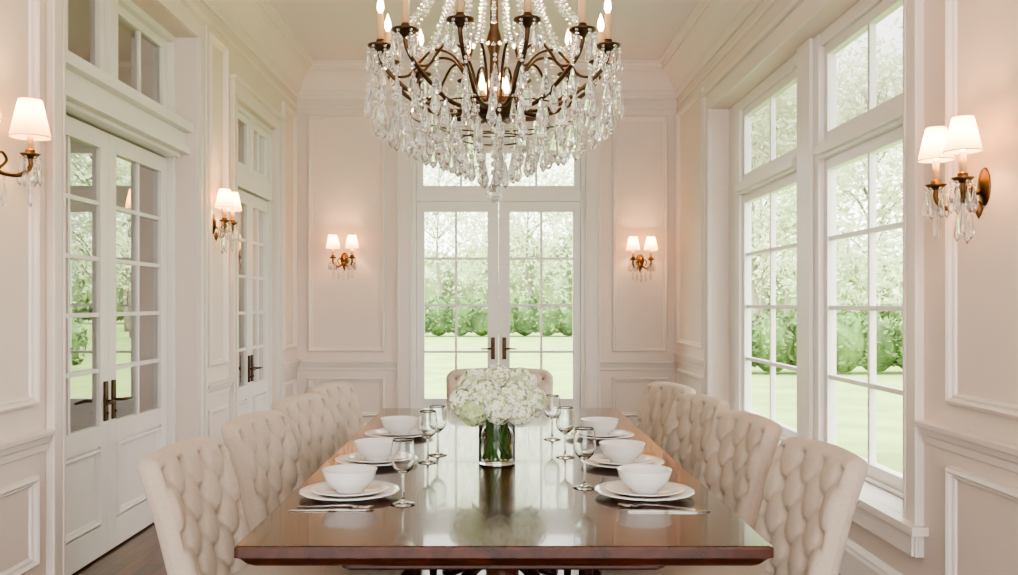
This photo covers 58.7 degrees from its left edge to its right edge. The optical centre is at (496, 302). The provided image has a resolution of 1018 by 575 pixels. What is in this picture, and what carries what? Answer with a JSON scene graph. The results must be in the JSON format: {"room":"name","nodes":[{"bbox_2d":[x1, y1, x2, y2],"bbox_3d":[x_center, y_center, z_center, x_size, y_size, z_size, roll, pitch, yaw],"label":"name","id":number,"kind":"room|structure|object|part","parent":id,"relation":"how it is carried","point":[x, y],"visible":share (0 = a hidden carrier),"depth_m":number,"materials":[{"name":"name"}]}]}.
{"room":"dining room","nodes":[
{"label":"dining room","id":0,"kind":"room"},
{"bbox_2d":[0,0,296,574],"bbox_3d":[-1.940,-0.440,2.965,0.240,3.430,10.530,0,0,0],"label":"wall","id":1,"kind":"structure","parent":0,"point":[14,14],"depth_m":5.00,"materials":[{"name":"paint"}]},
{"bbox_2d":[0,97,51,206],"bbox_3d":[-1.724,-0.536,3.130,0.193,0.412,0.475,0,0,0],"label":"wall sconce","id":2,"kind":"object","parent":1,"relation":"attached to","point":[29,123],"visible":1,"depth_m":3.26,"materials":[{"name":"white fabric"}]},
{"bbox_2d":[66,115,115,574],"bbox_3d":[-1.971,0.200,4.207,0.108,2.130,0.813,0,0,0],"label":"door","id":3,"kind":"structure","parent":1,"relation":"in","point":[88,401],"depth_m":4.39,"materials":[{"name":"paint"}]},
{"bbox_2d":[66,0,193,445],"bbox_3d":[-1.942,-0.165,4.615,0.225,2.880,1.709,0,0,0],"label":"door frame","id":4,"kind":"structure","parent":1,"relation":"attached to","point":[121,61],"depth_m":4.84,"materials":[{"name":"paint"}]},
{"bbox_2d":[108,134,166,550],"bbox_3d":[-1.971,0.200,5.024,0.108,2.130,0.813,0,0,0],"label":"door","id":5,"kind":"structure","parent":1,"relation":"in","point":[137,176],"depth_m":4.97,"materials":[{"name":"paint"}]},
{"bbox_2d":[46,0,284,574],"bbox_3d":[-1.795,-0.235,5.600,0.050,3.020,3.920,0,0,0],"label":"door frame","id":6,"kind":"structure","parent":1,"relation":"attached to","point":[185,12],"depth_m":4.88,"materials":[{"name":"white wood"}]},
{"bbox_2d":[212,188,241,254],"bbox_3d":[-1.739,-0.516,5.800,0.163,0.412,0.295,0,0,0],"label":"wall sconce","id":7,"kind":"object","parent":1,"relation":"attached to","point":[227,200],"visible":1,"depth_m":5.74,"materials":[{"name":"white fabric"}]},
{"bbox_2d":[238,189,255,416],"bbox_3d":[-1.861,0.220,6.569,0.108,2.090,0.558,0,0,0],"label":"door","id":8,"kind":"structure","parent":1,"relation":"in","point":[244,357],"depth_m":6.76,"materials":[{"name":"paint"}]},
{"bbox_2d":[238,104,271,409],"bbox_3d":[-1.930,-0.075,6.850,0.180,2.700,1.199,0,0,0],"label":"door frame","id":9,"kind":"structure","parent":1,"relation":"attached to","point":[254,137],"depth_m":7.09,"materials":[{"name":"paint"}]},
{"bbox_2d":[250,194,268,412],"bbox_3d":[-1.861,0.220,7.131,0.108,2.090,0.558,0,0,0],"label":"door","id":10,"kind":"structure","parent":1,"relation":"in","point":[259,208],"depth_m":7.15,"materials":[{"name":"paint"}]},
{"bbox_2d":[0,352,1017,472],"bbox_3d":[-0.092,0.531,2.965,3.456,0.167,10.530,0,0,0],"label":"chair rail","id":11,"kind":"object","parent":1,"relation":"attached to","point":[1001,454],"depth_m":3.45,"materials":[{"name":"white wood"}]},
{"bbox_2d":[72,522,840,574],"bbox_3d":[-1.557,1.335,3.065,6.926,0.120,10.730,0,0,0],"label":"floor","id":12,"kind":"structure","parent":0,"point":[141,553],"depth_m":4.48,"materials":[{"name":"brown wood"}]},
{"bbox_2d":[137,437,399,574],"bbox_3d":[-0.625,0.841,2.564,0.641,0.875,0.490,0,0,6],"label":"dining chair","id":13,"kind":"object","parent":12,"relation":"on","point":[191,487],"visible":0.97,"depth_m":2.54,"materials":[{"name":"beige fabric"}]},
{"bbox_2d":[221,410,420,574],"bbox_3d":[-0.610,0.841,3.245,0.641,0.875,0.490,0,0,9],"label":"dining chair","id":14,"kind":"object","parent":12,"relation":"on","point":[261,446],"visible":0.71,"depth_m":3.20,"materials":[{"name":"beige fabric"}]},
{"bbox_2d":[271,393,436,574],"bbox_3d":[-0.595,0.841,3.887,0.641,0.875,0.490,0,0,12],"label":"dining chair","id":15,"kind":"object","parent":12,"relation":"on","point":[309,416],"visible":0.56,"depth_m":3.91,"materials":[{"name":"beige fabric"}]},
{"bbox_2d":[305,381,421,574],"bbox_3d":[-0.579,0.841,4.479,0.641,0.875,0.490,0,0,15],"label":"dining chair","id":16,"kind":"object","parent":12,"relation":"on","point":[341,397],"visible":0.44,"depth_m":4.56,"materials":[{"name":"beige fabric"}]},
{"bbox_2d":[446,368,552,407],"bbox_3d":[0.015,0.819,4.735,0.627,0.919,0.641,0,0,0],"label":"dining chair","id":17,"kind":"object","parent":12,"relation":"on","point":[544,377],"visible":0.12,"depth_m":4.97,"materials":[{"name":"beige fabric"}]},
{"bbox_2d":[234,408,773,574],"bbox_3d":[0.015,0.897,3.237,1.170,0.744,2.575,0,0,0],"label":"dining table","id":18,"kind":"object","parent":12,"relation":"on","point":[527,516],"visible":0.87,"depth_m":2.18,"materials":[{"name":"brown wood"}]},
{"bbox_2d":[289,509,369,511],"bbox_3d":[-0.422,0.523,2.285,0.205,0.003,0.020,0,0,-1],"label":"table knife","id":19,"kind":"object","parent":18,"relation":"on","point":[336,510],"visible":1,"depth_m":2.28,"materials":[{"name":"silver metal"}]},
{"bbox_2d":[297,504,373,508],"bbox_3d":[-0.412,0.519,2.312,0.195,0.008,0.024,0,0,1],"label":"fork","id":20,"kind":"object","parent":18,"relation":"on","point":[349,505],"visible":1,"depth_m":2.31,"materials":[{"name":"silver metal"}]},
{"bbox_2d":[299,480,399,501],"bbox_3d":[-0.402,0.513,2.470,0.273,0.023,0.273,0,0,0],"label":"dinner plate","id":21,"kind":"object","parent":18,"relation":"on","point":[376,489],"visible":0.62,"depth_m":2.44,"materials":[{"name":"white ceramic"}]},
{"bbox_2d":[322,464,376,493],"bbox_3d":[-0.402,0.482,2.470,0.150,0.060,0.150,0,0,0],"label":"soup bowl","id":22,"kind":"object","parent":21,"relation":"on","point":[344,478],"visible":1,"depth_m":2.43,"materials":[{"name":"white ceramic"}]},
{"bbox_2d":[335,452,417,466],"bbox_3d":[-0.395,0.513,2.970,0.273,0.023,0.273,0,0,0],"label":"dinner plate","id":23,"kind":"object","parent":18,"relation":"on","point":[351,458],"visible":0.41,"depth_m":2.92,"materials":[{"name":"white ceramic"}]},
{"bbox_2d":[354,437,392,460],"bbox_3d":[-0.395,0.482,2.970,0.150,0.060,0.150,0,0,0],"label":"soup bowl","id":24,"kind":"object","parent":23,"relation":"on","point":[379,448],"visible":0.9,"depth_m":2.92,"materials":[{"name":"white ceramic"}]},
{"bbox_2d":[365,427,421,437],"bbox_3d":[-0.385,0.513,3.560,0.273,0.023,0.273,0,0,0],"label":"dinner plate","id":25,"kind":"object","parent":18,"relation":"on","point":[381,432],"visible":0.62,"depth_m":3.51,"materials":[{"name":"white ceramic"}]},
{"bbox_2d":[380,416,417,433],"bbox_3d":[-0.385,0.482,3.560,0.150,0.060,0.150,0,0,0],"label":"soup bowl","id":26,"kind":"object","parent":25,"relation":"on","point":[393,424],"visible":0.98,"depth_m":3.52,"materials":[{"name":"white ceramic"}]},
{"bbox_2d":[391,437,415,506],"bbox_3d":[-0.245,0.440,2.360,0.066,0.170,0.066,0,0,0],"label":"wine glass","id":27,"kind":"object","parent":18,"relation":"on","point":[403,448],"visible":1,"depth_m":2.34,"materials":[{"name":"clear glass"}]},
{"bbox_2d":[418,410,437,463],"bbox_3d":[-0.228,0.440,2.980,0.066,0.170,0.066,0,0,0],"label":"wine glass","id":28,"kind":"object","parent":18,"relation":"on","point":[427,420],"visible":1,"depth_m":2.96,"materials":[{"name":"clear glass"}]},
{"bbox_2d":[429,405,446,456],"bbox_3d":[-0.205,0.440,3.120,0.066,0.170,0.066,0,0,0],"label":"wine glass","id":29,"kind":"object","parent":18,"relation":"on","point":[440,409],"visible":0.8,"depth_m":3.10,"materials":[{"name":"clear glass"}]},
{"bbox_2d":[448,363,547,466],"bbox_3d":[0.004,0.361,2.950,0.327,0.327,0.317,0,0,0],"label":"hydrangea vase","id":30,"kind":"object","parent":18,"relation":"on","point":[497,399],"visible":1,"depth_m":2.88,"materials":[{"name":"clear glass"}]},
{"bbox_2d":[544,395,560,440],"bbox_3d":[0.212,0.440,3.480,0.066,0.170,0.066,0,0,0],"label":"wine glass","id":31,"kind":"object","parent":18,"relation":"on","point":[553,401],"visible":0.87,"depth_m":3.46,"materials":[{"name":"clear glass"}]},
{"bbox_2d":[555,406,574,458],"bbox_3d":[0.232,0.440,3.080,0.066,0.170,0.066,0,0,0],"label":"wine glass","id":32,"kind":"object","parent":18,"relation":"on","point":[565,419],"visible":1,"depth_m":3.06,"materials":[{"name":"clear glass"}]},
{"bbox_2d":[573,427,595,489],"bbox_3d":[0.249,0.440,2.570,0.066,0.170,0.066,0,0,0],"label":"wine glass","id":33,"kind":"object","parent":18,"relation":"on","point":[584,441],"visible":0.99,"depth_m":2.55,"materials":[{"name":"clear glass"}]},
{"bbox_2d":[567,429,633,440],"bbox_3d":[0.400,0.513,3.530,0.273,0.023,0.273,0,0,0],"label":"dinner plate","id":34,"kind":"object","parent":18,"relation":"on","point":[616,433],"visible":0.44,"depth_m":3.48,"materials":[{"name":"white ceramic"}]},
{"bbox_2d":[580,417,618,435],"bbox_3d":[0.400,0.482,3.530,0.150,0.060,0.150,0,0,0],"label":"soup bowl","id":35,"kind":"object","parent":34,"relation":"on","point":[603,426],"visible":0.84,"depth_m":3.48,"materials":[{"name":"white ceramic"}]},
{"bbox_2d":[580,453,663,468],"bbox_3d":[0.405,0.513,2.930,0.273,0.023,0.273,0,0,0],"label":"dinner plate","id":36,"kind":"object","parent":18,"relation":"on","point":[599,460],"visible":0.55,"depth_m":2.92,"materials":[{"name":"white ceramic"}]},
{"bbox_2d":[599,439,645,462],"bbox_3d":[0.405,0.482,2.930,0.150,0.060,0.150,0,0,0],"label":"soup bowl","id":37,"kind":"object","parent":36,"relation":"on","point":[616,450],"visible":1,"depth_m":2.89,"materials":[{"name":"white ceramic"}]},
{"bbox_2d":[594,480,694,501],"bbox_3d":[0.402,0.513,2.470,0.273,0.023,0.273,0,0,0],"label":"dinner plate","id":38,"kind":"object","parent":18,"relation":"on","point":[617,489],"visible":0.67,"depth_m":2.44,"materials":[{"name":"white ceramic"}]},
{"bbox_2d":[617,464,671,493],"bbox_3d":[0.402,0.482,2.470,0.150,0.060,0.150,0,0,0],"label":"soup bowl","id":39,"kind":"object","parent":38,"relation":"on","point":[640,478],"visible":1,"depth_m":2.43,"materials":[{"name":"white ceramic"}]},
{"bbox_2d":[618,503,694,509],"bbox_3d":[0.407,0.519,2.314,0.195,0.008,0.024,0,0,14],"label":"fork","id":40,"kind":"object","parent":18,"relation":"on","point":[621,504],"visible":1,"depth_m":2.31,"materials":[{"name":"silver metal"}]},
{"bbox_2d":[628,510,709,512],"bbox_3d":[0.432,0.523,2.275,0.205,0.003,0.020,0,0,2],"label":"table knife","id":41,"kind":"object","parent":18,"relation":"on","point":[675,511],"visible":1,"depth_m":2.27,"materials":[{"name":"silver metal"}]},
{"bbox_2d":[579,381,695,574],"bbox_3d":[0.609,0.841,4.479,0.641,0.875,0.490,0,0,-15],"label":"dining chair","id":42,"kind":"object","parent":12,"relation":"on","point":[658,397],"visible":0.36,"depth_m":4.56,"materials":[{"name":"beige fabric"}]},
{"bbox_2d":[564,393,729,574],"bbox_3d":[0.625,0.841,3.887,0.641,0.875,0.490,0,0,-12],"label":"dining chair","id":43,"kind":"object","parent":12,"relation":"on","point":[691,416],"visible":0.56,"depth_m":3.91,"materials":[{"name":"beige fabric"}]},
{"bbox_2d":[581,410,781,574],"bbox_3d":[0.640,0.841,3.245,0.641,0.875,0.490,0,0,-9],"label":"dining chair","id":44,"kind":"object","parent":12,"relation":"on","point":[740,446],"visible":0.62,"depth_m":3.19,"materials":[{"name":"beige fabric"}]},
{"bbox_2d":[604,437,867,574],"bbox_3d":[0.655,0.841,2.564,0.641,0.875,0.490,0,0,-6],"label":"dining chair","id":45,"kind":"object","parent":12,"relation":"on","point":[812,487],"visible":0.94,"depth_m":2.54,"materials":[{"name":"beige fabric"}]},
{"bbox_2d":[270,0,698,59],"bbox_3d":[-1.557,-2.230,3.065,6.926,0.150,10.730,0,0,0],"label":"ceiling","id":46,"kind":"structure","parent":0,"point":[327,29],"depth_m":6.95,"materials":[{"name":"paint"}]},
{"bbox_2d":[364,0,624,202],"bbox_3d":[-0.010,-1.257,3.259,0.928,1.794,0.930,0,0,6],"label":"crystal chandelier","id":47,"kind":"object","parent":46,"relation":"hanging from","point":[493,108],"visible":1,"depth_m":3.10,"materials":[{"name":"clear glass"}]},
{"bbox_3d":[-0.010,-1.371,3.260,0.884,1.567,0.884,0,0,0],"label":"bronze frame","id":48,"kind":"part","parent":47,"relation":"part of","materials":[{"name":"brown metal"}]},
{"bbox_2d":[297,99,676,422],"bbox_3d":[-1.692,-0.440,8.330,6.656,3.430,0.200,0,0,0],"label":"wall","id":49,"kind":"structure","parent":0,"point":[346,153],"depth_m":8.23,"materials":[{"name":"paint"}]},
{"bbox_2d":[326,234,358,280],"bbox_3d":[-1.385,-0.406,8.138,0.299,0.412,0.184,0,0,0],"label":"wall sconce","id":50,"kind":"object","parent":49,"relation":"attached to","point":[332,243],"visible":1,"depth_m":8.10,"materials":[{"name":"white fabric"}]},
{"bbox_2d":[417,202,497,407],"bbox_3d":[-0.361,0.170,8.281,0.748,2.190,0.108,0,0,0],"label":"door","id":51,"kind":"structure","parent":49,"relation":"in","point":[491,208],"depth_m":8.29,"materials":[{"name":"paint"}]},
{"bbox_2d":[397,123,599,407],"bbox_3d":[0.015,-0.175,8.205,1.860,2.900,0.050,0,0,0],"label":"door frame","id":52,"kind":"structure","parent":49,"relation":"attached to","point":[404,163],"depth_m":8.21,"materials":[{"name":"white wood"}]},
{"bbox_2d":[499,202,579,407],"bbox_3d":[0.391,0.170,8.281,0.748,2.190,0.108,0,0,0],"label":"door","id":53,"kind":"structure","parent":49,"relation":"in","point":[505,208],"depth_m":8.29,"materials":[{"name":"paint"}]},
{"bbox_2d":[626,236,657,281],"bbox_3d":[1.300,-0.391,8.138,0.289,0.412,0.184,0,0,0],"label":"wall sconce","id":54,"kind":"object","parent":49,"relation":"attached to","point":[633,245],"visible":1,"depth_m":8.10,"materials":[{"name":"white fabric"}]},
{"bbox_2d":[677,0,1017,574],"bbox_3d":[1.771,-0.440,3.065,0.270,3.430,10.730,0,0,0],"label":"wall","id":55,"kind":"structure","parent":0,"point":[987,30],"depth_m":3.19,"materials":[{"name":"paint"}]},
{"bbox_2d":[190,0,776,108],"bbox_3d":[-0.092,-1.960,2.965,3.456,0.390,10.530,0,0,0],"label":"crown molding","id":56,"kind":"structure","parent":55,"relation":"attached to","point":[257,24],"depth_m":7.66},
{"bbox_2d":[0,0,1017,574],"bbox_3d":[-0.092,-0.335,3.815,3.456,2.740,8.830,0,0,0],"label":"trim","id":57,"kind":"structure","parent":55,"relation":"attached to","point":[952,474],"depth_m":5.68,"materials":[{"name":"white wood"}]},
{"bbox_2d":[701,0,928,557],"bbox_3d":[1.666,-0.325,5.237,0.190,2.600,3.625,0,0,0],"label":"trim window casing","id":58,"kind":"structure","parent":55,"relation":"attached to","point":[899,522],"depth_m":3.57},
{"bbox_2d":[729,0,902,497],"bbox_3d":[1.794,-0.311,5.237,0.125,2.326,3.304,0,0,0],"label":"window","id":59,"kind":"structure","parent":55,"relation":"in","point":[863,65],"depth_m":4.91,"materials":[{"name":"paint"}]},
{"bbox_2d":[743,68,796,437],"bbox_3d":[1.816,-0.285,5.960,0.050,2.240,1.280,0,0,0],"label":"window","id":60,"kind":"structure","parent":59,"relation":"attached to","point":[769,122],"depth_m":5.95,"materials":[{"name":"paint"}]},
{"bbox_2d":[839,538,902,574],"bbox_3d":[1.625,1.185,2.965,0.022,0.180,10.530,0,0,0],"label":"baseboard","id":61,"kind":"structure","parent":55,"relation":"attached to","point":[856,560],"depth_m":4.03,"materials":[{"name":"paint"}]},
{"bbox_2d":[917,114,990,243],"bbox_3d":[1.546,-0.401,3.035,0.180,0.412,0.300,0,0,0],"label":"wall sconce","id":62,"kind":"object","parent":55,"relation":"attached to","point":[939,145],"visible":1,"depth_m":3.00,"materials":[{"name":"white fabric"}]},
{"label":"outside","id":63,"kind":"structure","parent":0,"visible":0},
{"bbox_2d":[425,318,902,473],"bbox_3d":[7.500,1.485,45.850,95.000,0.180,108.300,0,0,0],"label":"lawn","id":64,"kind":"structure","parent":63,"point":[851,400],"depth_m":15.12,"materials":[{"name":"green plant"}]},
{"bbox_2d":[424,154,534,299],"bbox_3d":[-3.102,-6.101,46.341,10.538,14.997,12.809,0,0,0],"label":"tree","id":65,"kind":"object","parent":64,"relation":"on","point":[437,215],"visible":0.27,"depth_m":45.99,"materials":[{"name":"green plant"}]},
{"bbox_2d":[425,294,571,335],"bbox_3d":[-2.000,0.449,37.987,20.687,1.881,2.133,0,0,0],"label":"hedge","id":66,"kind":"object","parent":64,"relation":"on","point":[439,320],"visible":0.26,"depth_m":37.50,"materials":[{"name":"green plant"}]},
{"bbox_2d":[425,154,573,302],"bbox_3d":[1.458,-5.746,46.793,12.147,14.288,11.322,0,0,-34],"label":"tree","id":67,"kind":"object","parent":64,"relation":"on","point":[518,243],"visible":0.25,"depth_m":45.68,"materials":[{"name":"green plant"}]},
{"bbox_2d":[508,158,573,292],"bbox_3d":[5.574,-6.085,47.565,11.559,14.959,13.610,0,0,0],"label":"tree","id":68,"kind":"object","parent":64,"relation":"on","point":[570,165],"visible":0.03,"depth_m":46.39,"materials":[{"name":"green plant"}]},
{"bbox_2d":[425,214,902,321],"bbox_3d":[9.009,-2.584,61.968,63.700,8.031,5.194,0,0,0],"label":"trees","id":69,"kind":"object","parent":64,"relation":"on","point":[468,291],"visible":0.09,"depth_m":60.77,"materials":[{"name":"green plant"}]},
{"bbox_2d":[752,169,867,324],"bbox_3d":[14.244,-6.536,43.900,10.684,15.867,10.933,0,0,5],"label":"tree","id":70,"kind":"object","parent":64,"relation":"on","point":[786,287],"visible":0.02,"depth_m":43.93,"materials":[{"name":"green plant"}]},
{"bbox_2d":[751,160,889,320],"bbox_3d":[10.126,-5.132,35.681,11.516,13.061,9.869,0,0,-36],"label":"tree","id":71,"kind":"object","parent":64,"relation":"on","point":[762,284],"visible":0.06,"depth_m":35.73,"materials":[{"name":"green plant"}]},
{"bbox_2d":[751,147,891,325],"bbox_3d":[7.316,-3.817,25.218,7.398,10.436,6.662,0,0,23],"label":"tree","id":72,"kind":"object","parent":64,"relation":"on","point":[759,228],"visible":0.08,"depth_m":24.92,"materials":[{"name":"green plant"}]},
{"bbox_2d":[751,304,902,372],"bbox_3d":[10.700,0.694,17.994,13.173,1.391,1.336,0,0,0],"label":"hedge","id":73,"kind":"object","parent":64,"relation":"on","point":[851,332],"visible":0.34,"depth_m":17.65,"materials":[{"name":"green plant"}]},
{"bbox_2d":[759,144,902,319],"bbox_3d":[10.757,-3.833,25.707,7.514,10.468,7.259,0,0,-20],"label":"tree","id":74,"kind":"object","parent":64,"relation":"on","point":[889,186],"visible":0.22,"depth_m":25.06,"materials":[{"name":"green plant"}]},
{"bbox_2d":[836,146,902,300],"bbox_3d":[16.149,-5.425,34.151,9.906,13.646,10.839,0,0,-39],"label":"tree","id":75,"kind":"object","parent":64,"relation":"on","point":[888,170],"visible":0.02,"depth_m":34.12,"materials":[{"name":"green plant"}]},
{"bbox_2d":[864,143,902,303],"bbox_3d":[14.515,-4.191,27.208,7.049,11.183,8.083,0,0,-7],"label":"tree","id":76,"kind":"object","parent":64,"relation":"on","point":[898,280],"visible":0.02,"depth_m":28.93,"materials":[{"name":"green plant"}]}
]}

